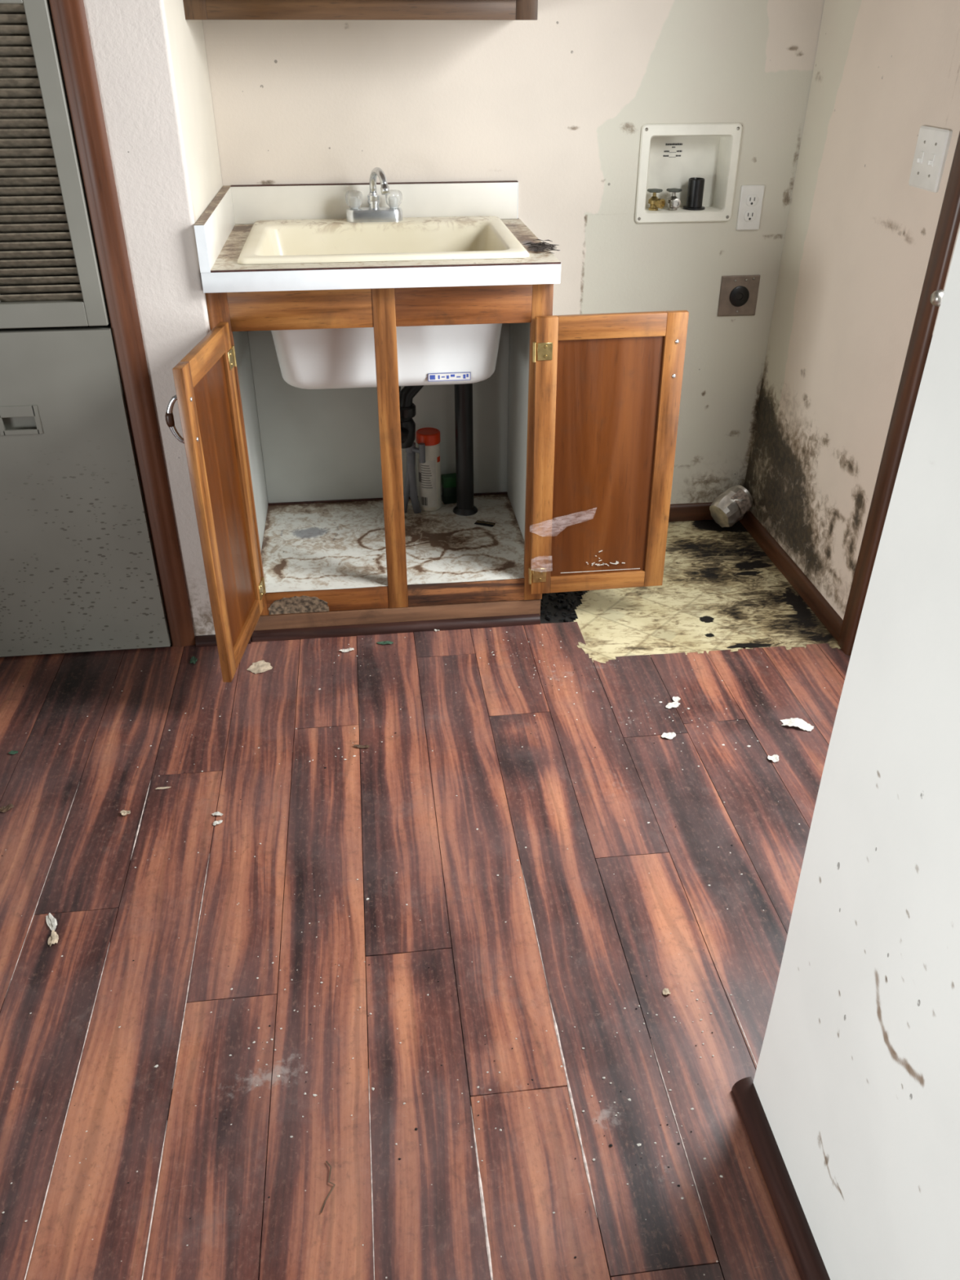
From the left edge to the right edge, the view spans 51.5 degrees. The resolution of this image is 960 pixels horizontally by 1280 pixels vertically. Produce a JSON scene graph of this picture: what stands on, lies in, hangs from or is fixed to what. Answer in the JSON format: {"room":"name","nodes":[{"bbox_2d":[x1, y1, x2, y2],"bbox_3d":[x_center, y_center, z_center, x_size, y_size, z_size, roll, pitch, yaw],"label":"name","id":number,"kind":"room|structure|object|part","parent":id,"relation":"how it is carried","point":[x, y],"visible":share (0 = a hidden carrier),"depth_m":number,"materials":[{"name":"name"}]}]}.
{"room":"damaged room","nodes":[
{"label":"damaged room","id":0,"kind":"room"},
{"bbox_2d":[83,0,215,644],"bbox_3d":[-0.692,-1.030,1.928,0.194,2.450,0.001,-4,32,-6],"label":"wall","id":1,"kind":"structure","parent":0,"point":[126,37],"depth_m":2.03,"materials":[{"name":"paint"}]},
{"bbox_2d":[0,0,171,657],"bbox_3d":[-1.011,-0.825,2.018,0.441,1.974,0.059,-4,32,-6],"label":"door","id":2,"kind":"structure","parent":1,"relation":"in","point":[79,573],"depth_m":2.19,"materials":[{"name":"grey paint"}]},
{"bbox_3d":[-1.018,-0.489,2.203,0.091,0.065,0.025,-4,32,-6],"label":"recessed pull","id":3,"kind":"part","parent":2,"relation":"part of","materials":[{"name":"grey paint"}]},
{"bbox_3d":[-1.010,-1.161,1.799,0.439,1.172,0.028,-4,32,-6],"label":"louvre frame","id":4,"kind":"part","parent":2,"relation":"part of","materials":[{"name":"grey paint"}]},
{"bbox_3d":[-1.015,-0.839,2.041,0.439,1.974,0.004,-4,32,-6],"label":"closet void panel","id":5,"kind":"part","parent":2,"relation":"part of","materials":[{"name":"white wood"}]},
{"bbox_3d":[-1.009,-0.315,2.315,0.441,0.794,0.026,-4,32,-6],"label":"panel","id":6,"kind":"part","parent":2,"relation":"part of","materials":[{"name":"grey paint"}]},
{"bbox_2d":[48,0,195,646],"bbox_3d":[-0.758,-0.881,2.001,0.059,2.100,0.014,-4,32,-6],"label":"trim","id":7,"kind":"structure","parent":1,"relation":"attached to","point":[68,16],"depth_m":2.09,"materials":[{"name":"brown wood"}]},
{"bbox_2d":[195,634,251,647],"bbox_3d":[-0.658,-0.001,2.553,0.138,0.022,0.020,-4,32,-6],"label":"baseboard","id":8,"kind":"structure","parent":1,"relation":"attached to","point":[201,640],"depth_m":2.54,"materials":[{"name":"brown wood"}]},
{"bbox_2d":[158,0,222,334],"bbox_3d":[-0.623,-1.190,2.189,0.001,2.450,0.577,-4,32,-6],"label":"wall","id":9,"kind":"structure","parent":0,"point":[186,37],"depth_m":2.15,"materials":[{"name":"paint"}]},
{"bbox_2d":[0,590,850,1279],"bbox_3d":[-0.590,1.071,0.883,4.500,0.063,5.400,-4,32,-6],"label":"floor","id":10,"kind":"structure","parent":0,"point":[578,938],"depth_m":1.70,"materials":[{"name":"laminate"}]},
{"bbox_2d":[0,803,13,812],"bbox_3d":[-0.958,0.340,2.011,0.032,0.006,0.019,-12,33,-18],"label":"scrap","id":11,"kind":"object","parent":10,"relation":"on","point":[3,809],"visible":1,"depth_m":2.01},
{"bbox_2d":[8,750,17,754],"bbox_3d":[-1.017,0.245,2.169,0.020,0.002,0.012,-4,32,-6],"label":"scrap","id":12,"kind":"object","parent":10,"relation":"on","point":[11,752],"visible":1,"depth_m":2.17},
{"bbox_2d":[45,912,57,930],"bbox_3d":[-0.754,0.497,1.754,0.016,0.007,0.046,-20,37,-29],"label":"paper twist","id":13,"kind":"object","parent":10,"relation":"on","point":[51,922],"visible":1,"depth_m":1.75,"materials":[{"name":"white paper"}]},
{"bbox_2d":[48,929,58,946],"bbox_3d":[-0.739,0.516,1.722,0.018,0.008,0.032,-9,33,-14],"label":"paper twist","id":14,"kind":"object","parent":10,"relation":"on","point":[54,938],"visible":1,"depth_m":1.72,"materials":[{"name":"beige paper"}]},
{"bbox_2d":[120,809,130,815],"bbox_3d":[-0.712,0.346,2.000,0.022,0.006,0.015,7,32,11],"label":"scrap","id":15,"kind":"object","parent":10,"relation":"on","point":[123,812],"visible":1,"depth_m":2.00,"materials":[{"name":"beige paper"}]},
{"bbox_2d":[155,786,170,789],"bbox_3d":[-0.658,0.307,2.068,0.032,0.002,0.006,-6,32,-10],"label":"paper scrap","id":16,"kind":"object","parent":10,"relation":"on","point":[159,788],"visible":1,"depth_m":2.07,"materials":[{"name":"beige paper"}]},
{"bbox_2d":[190,656,197,663],"bbox_3d":[-0.715,0.050,2.484,0.018,0.004,0.033,1,32,2],"label":"scrap","id":17,"kind":"object","parent":10,"relation":"on","point":[193,660],"visible":1,"depth_m":2.48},
{"bbox_2d":[211,811,222,815],"bbox_3d":[-0.527,0.349,1.997,0.024,0.004,0.010,2,32,3],"label":"paper scrap","id":18,"kind":"object","parent":10,"relation":"on","point":[217,813],"visible":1,"depth_m":2.00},
{"bbox_2d":[213,819,222,825],"bbox_3d":[-0.520,0.362,1.977,0.021,0.004,0.012,-21,38,-31],"label":"paper scrap","id":19,"kind":"object","parent":10,"relation":"on","point":[215,823],"visible":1,"depth_m":1.98,"materials":[{"name":"white paper"}]},
{"bbox_2d":[246,660,272,673],"bbox_3d":[-0.545,0.067,2.458,0.062,0.003,0.055,-10,33,-16],"label":"paper scrap","id":20,"kind":"object","parent":10,"relation":"on","point":[261,666],"visible":1,"depth_m":2.46,"materials":[{"name":"beige paper"}]},
{"bbox_2d":[320,1160,335,1213],"bbox_3d":[-0.205,0.743,1.356,0.017,0.004,0.071,-1,32,-2],"label":"twig","id":21,"kind":"object","parent":10,"relation":"on","point":[326,1162],"visible":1,"depth_m":1.35,"materials":[{"name":"brown wood"}]},
{"bbox_2d":[339,648,354,652],"bbox_3d":[-0.339,0.025,2.525,0.039,0.004,0.014,-6,32,-10],"label":"paper scrap","id":22,"kind":"object","parent":10,"relation":"on","point":[348,649],"visible":1,"depth_m":2.52,"materials":[{"name":"white paper"}]},
{"bbox_2d":[353,744,369,747],"bbox_3d":[-0.260,0.233,2.186,0.038,0.004,0.010,3,32,4],"label":"scrap","id":23,"kind":"object","parent":10,"relation":"on","point":[355,745],"visible":1,"depth_m":2.19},
{"bbox_2d":[1,638,755,1258],"bbox_3d":[-0.096,0.505,1.747,1.820,0.002,1.928,-4,32,-6],"label":"floor grit","id":24,"kind":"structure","parent":10,"relation":"on","point":[269,1025],"depth_m":1.50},
{"bbox_2d":[376,640,393,644],"bbox_3d":[-0.244,0.007,2.555,0.044,0.004,0.015,1,32,1],"label":"scrap","id":25,"kind":"object","parent":10,"relation":"on","point":[384,642],"visible":1,"depth_m":2.56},
{"bbox_2d":[2,630,825,1245],"bbox_3d":[-0.065,0.495,1.762,1.991,0.002,1.961,-4,32,-6],"label":"crumbs","id":26,"kind":"object","parent":10,"relation":"on","point":[254,1042],"visible":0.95,"depth_m":1.59,"materials":[{"name":"white drywall gypsum plaster"}]},
{"bbox_2d":[164,284,688,682],"bbox_3d":[-0.098,-0.463,2.495,1.133,0.868,0.931,-4,32,-6],"label":"base cabinet","id":27,"kind":"object","parent":10,"relation":"on","point":[298,493],"depth_m":2.51,"materials":[{"name":"brown wood"}]},
{"bbox_3d":[-0.589,-0.427,1.929,0.036,0.112,0.016,1,32,2],"label":"handle","id":28,"kind":"part","parent":27,"relation":"part of","materials":[{"name":"silver metal"}]},
{"bbox_3d":[-0.559,-0.574,2.017,0.019,0.052,0.250,1,32,2],"label":"rail","id":29,"kind":"part","parent":27,"relation":"part of","materials":[{"name":"brown wood"}]},
{"bbox_3d":[-0.560,-0.293,2.190,0.006,0.616,0.258,1,32,2],"label":"panel","id":30,"kind":"part","parent":27,"relation":"part of","materials":[{"name":"brown wood"}]},
{"bbox_3d":[-0.559,-0.016,2.360,0.019,0.045,0.250,1,32,2],"label":"rail","id":31,"kind":"part","parent":27,"relation":"part of","materials":[{"name":"brown wood"}]},
{"bbox_3d":[-0.614,-0.531,2.607,0.019,0.868,0.549,-4,32,-6],"label":"panel","id":32,"kind":"part","parent":27,"relation":"part of","materials":[{"name":"white wood"}]},
{"bbox_3d":[-0.391,-0.728,2.182,0.310,0.089,0.018,-4,32,-6],"label":"rail","id":33,"kind":"part","parent":27,"relation":"part of","materials":[{"name":"brown wood"}]},
{"bbox_3d":[-0.391,-0.105,2.564,0.310,0.064,0.018,-4,32,-6],"label":"rail","id":34,"kind":"part","parent":27,"relation":"part of","materials":[{"name":"brown wood"}]},
{"bbox_2d":[194,180,560,293],"bbox_3d":[-0.240,-0.971,2.361,0.766,0.136,0.602,-4,32,-6],"label":"countertop","id":35,"kind":"structure","parent":27,"relation":"on","point":[222,231],"depth_m":2.21,"materials":[{"name":"white laminate"}]},
{"bbox_2d":[345,167,402,222],"bbox_3d":[-0.265,-1.112,2.492,0.145,0.130,0.133,-4,32,-6],"label":"faucet","id":36,"kind":"object","parent":35,"relation":"on","point":[393,197],"visible":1,"depth_m":2.52,"materials":[{"name":"silver metal"}]},
{"bbox_3d":[-0.319,-1.118,2.529,0.044,0.040,0.045,-4,32,-6],"label":"knob","id":37,"kind":"part","parent":36,"relation":"part of","materials":[{"name":"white plastic"}]},
{"bbox_3d":[-0.251,-1.135,2.470,0.021,0.067,0.119,-13,34,-20],"label":"spout","id":38,"kind":"part","parent":36,"relation":"part of","materials":[{"name":"silver metal"}]},
{"bbox_3d":[-0.220,-1.124,2.539,0.044,0.040,0.045,-4,32,-6],"label":"knob","id":39,"kind":"part","parent":36,"relation":"part of","materials":[{"name":"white plastic"}]},
{"bbox_2d":[237,215,528,389],"bbox_3d":[-0.235,-0.833,2.466,0.638,0.321,0.519,-4,32,-6],"label":"sink","id":40,"kind":"object","parent":35,"relation":"in","point":[441,354],"visible":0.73,"depth_m":2.36,"materials":[{"name":"beige plastic"}]},
{"bbox_2d":[376,385,423,448],"bbox_3d":[-0.189,-0.638,2.686,0.114,0.238,0.277,22,38,32],"label":"trap","id":41,"kind":"object","parent":40,"relation":"attached to","point":[407,409],"visible":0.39,"depth_m":2.69,"materials":[{"name":"black plastic"}]},
{"bbox_2d":[521,239,559,253],"bbox_3d":[0.145,-0.902,2.274,0.083,0.019,0.146,-4,32,-6],"label":"clump","id":42,"kind":"object","parent":35,"relation":"on","point":[544,246],"visible":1,"depth_m":2.27,"materials":[{"name":"grey"}]},
{"bbox_3d":[-0.277,-0.734,2.844,0.724,0.768,0.006,-4,32,-6],"label":"panel","id":43,"kind":"part","parent":27,"relation":"part of","materials":[{"name":"white wood"}]},
{"bbox_2d":[261,493,524,592],"bbox_3d":[-0.243,-0.284,2.791,0.724,0.001,0.553,-4,32,-6],"label":"shelf","id":44,"kind":"object","parent":27,"relation":"attached to","point":[331,544],"depth_m":2.75,"materials":[{"name":"white wood"}]},
{"bbox_2d":[251,613,540,642],"bbox_3d":[-0.215,-0.032,2.604,0.752,0.022,0.020,-4,32,-6],"label":"trim","id":45,"kind":"structure","parent":27,"relation":"attached to","point":[530,619],"depth_m":2.60,"materials":[{"name":"brown wood"}]},
{"bbox_2d":[399,392,425,513],"bbox_3d":[-0.205,-0.543,2.835,0.097,0.397,0.045,-4,32,-6],"label":"supply hose","id":46,"kind":"object","parent":27,"relation":"on","point":[411,488],"visible":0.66,"depth_m":2.88,"materials":[{"name":"grey plastic"}]},
{"bbox_2d":[415,427,441,511],"bbox_3d":[-0.149,-0.497,2.911,0.069,0.236,0.070,-4,32,-6],"label":"bottle","id":47,"kind":"object","parent":27,"relation":"on","point":[428,473],"visible":0.94,"depth_m":2.88,"materials":[{"name":"white plastic"}]},
{"bbox_2d":[440,472,456,504],"bbox_3d":[-0.079,-0.456,2.989,0.070,0.084,0.032,-9,33,-14],"label":"box","id":48,"kind":"object","parent":27,"relation":"on","point":[448,482],"visible":0.53,"depth_m":2.97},
{"bbox_3d":[-0.036,-0.750,2.219,0.305,0.089,0.018,-4,32,-6],"label":"rail","id":49,"kind":"part","parent":27,"relation":"part of","materials":[{"name":"brown wood"}]},
{"bbox_2d":[453,382,477,515],"bbox_3d":[-0.043,-0.585,2.829,0.074,0.473,0.074,-4,32,-6],"label":"pipe","id":50,"kind":"object","parent":27,"relation":"on","point":[464,428],"visible":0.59,"depth_m":2.83,"materials":[{"name":"black plastic"}]},
{"bbox_3d":[-0.036,-0.128,2.601,0.305,0.064,0.018,-4,32,-6],"label":"rail","id":51,"kind":"part","parent":27,"relation":"part of","materials":[{"name":"brown wood"}]},
{"bbox_2d":[474,520,495,526],"bbox_3d":[0.014,-0.336,2.873,0.056,0.002,0.024,11,33,18],"label":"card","id":52,"kind":"object","parent":27,"relation":"on","point":[478,522],"visible":1,"depth_m":2.87,"materials":[{"name":"metal"}]},
{"bbox_3d":[0.122,-0.577,2.683,0.014,0.868,0.549,-4,32,-6],"label":"panel","id":53,"kind":"part","parent":27,"relation":"part of","materials":[{"name":"white wood"}]},
{"bbox_3d":[0.305,-0.155,2.603,0.250,0.045,0.019,-4,32,-6],"label":"rail","id":54,"kind":"part","parent":27,"relation":"part of","materials":[{"name":"brown wood"}]},
{"bbox_3d":[0.311,-0.204,2.565,0.210,0.056,0.007,-4,32,-6],"label":"film edge","id":55,"kind":"part","parent":27,"relation":"part of","materials":[{"name":"white plastic"}]},
{"bbox_3d":[0.302,-0.433,2.433,0.258,0.616,0.006,-4,32,-6],"label":"panel","id":56,"kind":"part","parent":27,"relation":"part of","materials":[{"name":"brown wood"}]},
{"bbox_3d":[0.299,-0.713,2.259,0.250,0.052,0.019,-4,32,-6],"label":"rail","id":57,"kind":"part","parent":27,"relation":"part of","materials":[{"name":"brown wood"}]},
{"bbox_2d":[540,591,582,622],"bbox_3d":[0.228,-0.114,2.764,0.160,0.009,0.289,-4,32,-6],"label":"rubble","id":58,"kind":"object","parent":10,"relation":"on","point":[558,606],"visible":0.52,"depth_m":2.73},
{"bbox_2d":[662,987,670,995],"bbox_3d":[0.305,0.575,1.628,0.014,0.005,0.013,-4,32,-6],"label":"crumb","id":59,"kind":"object","parent":10,"relation":"on","point":[665,991],"visible":1,"depth_m":1.63,"materials":[{"name":"beige paper"}]},
{"bbox_2d":[661,732,675,739],"bbox_3d":[0.421,0.212,2.219,0.035,0.005,0.024,-4,32,-6],"label":"paper scrap","id":60,"kind":"object","parent":10,"relation":"on","point":[670,735],"visible":1,"depth_m":2.22,"materials":[{"name":"white paper"}]},
{"bbox_2d":[666,702,679,708],"bbox_3d":[0.449,0.151,2.320,0.041,0.004,0.022,-18,36,-27],"label":"paper scrap","id":61,"kind":"object","parent":10,"relation":"on","point":[674,704],"visible":1,"depth_m":2.32,"materials":[{"name":"white paper"}]},
{"bbox_2d":[672,696,680,702],"bbox_3d":[0.462,0.138,2.340,0.018,0.005,0.023,13,34,20],"label":"paper scrap","id":62,"kind":"object","parent":10,"relation":"on","point":[677,699],"visible":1,"depth_m":2.34,"materials":[{"name":"white paper"}]},
{"bbox_2d":[767,754,778,762],"bbox_3d":[0.634,0.255,2.148,0.025,0.007,0.023,-4,32,-6],"label":"crumb","id":63,"kind":"object","parent":10,"relation":"on","point":[775,757],"visible":1,"depth_m":2.15,"materials":[{"name":"white paper"}]},
{"bbox_2d":[780,717,813,731],"bbox_3d":[0.716,0.190,2.251,0.075,0.010,0.037,11,33,18],"label":"paper wad","id":64,"kind":"object","parent":10,"relation":"on","point":[801,723],"visible":1,"depth_m":2.25,"materials":[{"name":"white paper"}]},
{"bbox_2d":[202,0,824,504],"bbox_3d":[0.104,-1.388,2.511,1.534,2.450,0.003,-4,32,-6],"label":"wall","id":65,"kind":"structure","parent":0,"point":[557,104],"depth_m":2.55,"materials":[{"name":"beige paint"}]},
{"bbox_2d":[182,0,537,20],"bbox_3d":[-0.265,-1.728,2.059,0.753,0.758,0.320,-4,32,-6],"label":"upper cabinet","id":66,"kind":"object","parent":65,"relation":"attached to","point":[420,10],"visible":1,"depth_m":2.13,"materials":[{"name":"brown wood"}]},
{"bbox_2d":[634,123,742,223],"bbox_3d":[0.550,-1.262,2.689,0.270,0.240,0.086,-4,32,-6],"label":"washer outlet box","id":67,"kind":"object","parent":65,"relation":"attached to","point":[687,172],"visible":1,"depth_m":2.70,"materials":[{"name":"plastic"}]},
{"bbox_3d":[0.476,-1.220,2.702,0.042,0.006,0.043,-4,32,-6],"label":"valve handle","id":68,"kind":"part","parent":67,"relation":"part of","materials":[{"name":"grey metal"}]},
{"bbox_3d":[0.530,-1.223,2.708,0.042,0.006,0.043,-4,32,-6],"label":"valve handle","id":69,"kind":"part","parent":67,"relation":"part of","materials":[{"name":"grey metal"}]},
{"bbox_2d":[668,502,713,521],"bbox_3d":[0.473,-0.397,3.165,0.737,0.057,0.011,-4,32,-6],"label":"baseboard","id":70,"kind":"structure","parent":65,"relation":"attached to","point":[691,511],"depth_m":3.18,"materials":[{"name":"brown wood"}]},
{"bbox_2d":[716,275,760,315],"bbox_3d":[0.739,-0.983,2.844,0.112,0.111,0.012,-4,32,-6],"label":"dryer outlet","id":71,"kind":"object","parent":65,"relation":"attached to","point":[738,296],"visible":1,"depth_m":2.84,"materials":[{"name":"metal"}]},
{"bbox_2d":[729,285,749,306],"bbox_3d":[0.740,-0.980,2.841,0.057,0.057,0.005,-4,32,-6],"label":"receptacle","id":72,"kind":"object","parent":71,"relation":"attached to","point":[739,295],"depth_m":2.84,"materials":[{"name":"black plastic"}]},
{"bbox_2d":[736,185,764,230],"bbox_3d":[0.740,-1.181,2.722,0.065,0.114,0.010,-4,32,-6],"label":"power outlet","id":73,"kind":"object","parent":65,"relation":"attached to","point":[751,198],"visible":1,"depth_m":2.72,"materials":[{"name":"white plastic"}]},
{"bbox_2d":[743,210,755,221],"bbox_3d":[0.740,-1.163,2.730,0.033,0.027,0.003,-4,32,-6],"label":"receptacle","id":74,"kind":"object","parent":73,"relation":"attached to","point":[748,215],"depth_m":2.73,"materials":[{"name":"white plastic"}]},
{"bbox_2d":[746,195,758,205],"bbox_3d":[0.740,-1.196,2.709,0.033,0.027,0.003,-4,32,-6],"label":"receptacle","id":75,"kind":"object","parent":73,"relation":"attached to","point":[751,200],"depth_m":2.71,"materials":[{"name":"white plastic"}]},
{"bbox_2d":[573,520,840,662],"bbox_3d":[0.558,-0.165,2.843,0.700,0.006,0.817,-4,32,-6],"label":"floor","id":76,"kind":"structure","parent":0,"point":[719,590],"depth_m":2.72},
{"bbox_2d":[709,484,752,527],"bbox_3d":[0.780,-0.414,3.095,0.134,0.126,0.098,-20,37,-29],"label":"can","id":77,"kind":"object","parent":76,"relation":"on","point":[729,507],"visible":1,"depth_m":3.06,"materials":[{"name":"silver metal"}]},
{"bbox_2d":[743,0,959,619],"bbox_3d":[0.909,-1.209,2.219,0.042,2.450,0.872,-4,32,-6],"label":"wall","id":78,"kind":"structure","parent":0,"point":[858,242],"depth_m":2.44,"materials":[{"name":"paint"}]},
{"bbox_2d":[739,510,843,641],"bbox_3d":[0.881,-0.215,2.869,0.011,0.057,0.776,-4,32,-6],"label":"baseboard","id":79,"kind":"structure","parent":78,"relation":"attached to","point":[811,595],"depth_m":2.80,"materials":[{"name":"brown wood"}]},
{"bbox_2d":[837,131,959,655],"bbox_3d":[0.998,-0.849,1.999,0.159,2.054,0.085,-4,32,-6],"label":"trim","id":80,"kind":"structure","parent":78,"relation":"attached to","point":[948,221],"depth_m":2.19,"materials":[{"name":"brown wood"}]},
{"bbox_2d":[908,125,952,192],"bbox_3d":[0.928,-0.999,2.067,0.019,0.115,0.118,-4,32,-6],"label":"light switch","id":81,"kind":"object","parent":78,"relation":"attached to","point":[932,145],"visible":1,"depth_m":2.06,"materials":[{"name":"plastic"}]},
{"bbox_2d":[929,289,944,306],"bbox_3d":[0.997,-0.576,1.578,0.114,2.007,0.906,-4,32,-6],"label":"door knob","id":82,"kind":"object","parent":78,"relation":"in","point":[935,298],"depth_m":1.96,"materials":[{"name":"silver metal"}]},
{"bbox_2d":[753,228,959,1279],"bbox_3d":[0.510,0.101,0.082,0.012,2.445,1.790,-4,32,-6],"label":"wall","id":83,"kind":"structure","parent":0,"point":[856,1081],"depth_m":1.01,"materials":[{"name":"white paint"}]},
{"bbox_2d":[731,1076,830,1279],"bbox_3d":[0.494,1.125,0.714,0.026,0.028,1.800,-4,32,-6],"label":"baseboard","id":84,"kind":"structure","parent":83,"relation":"attached to","point":[805,1251],"depth_m":1.34,"materials":[{"name":"brown wood"}]}
]}

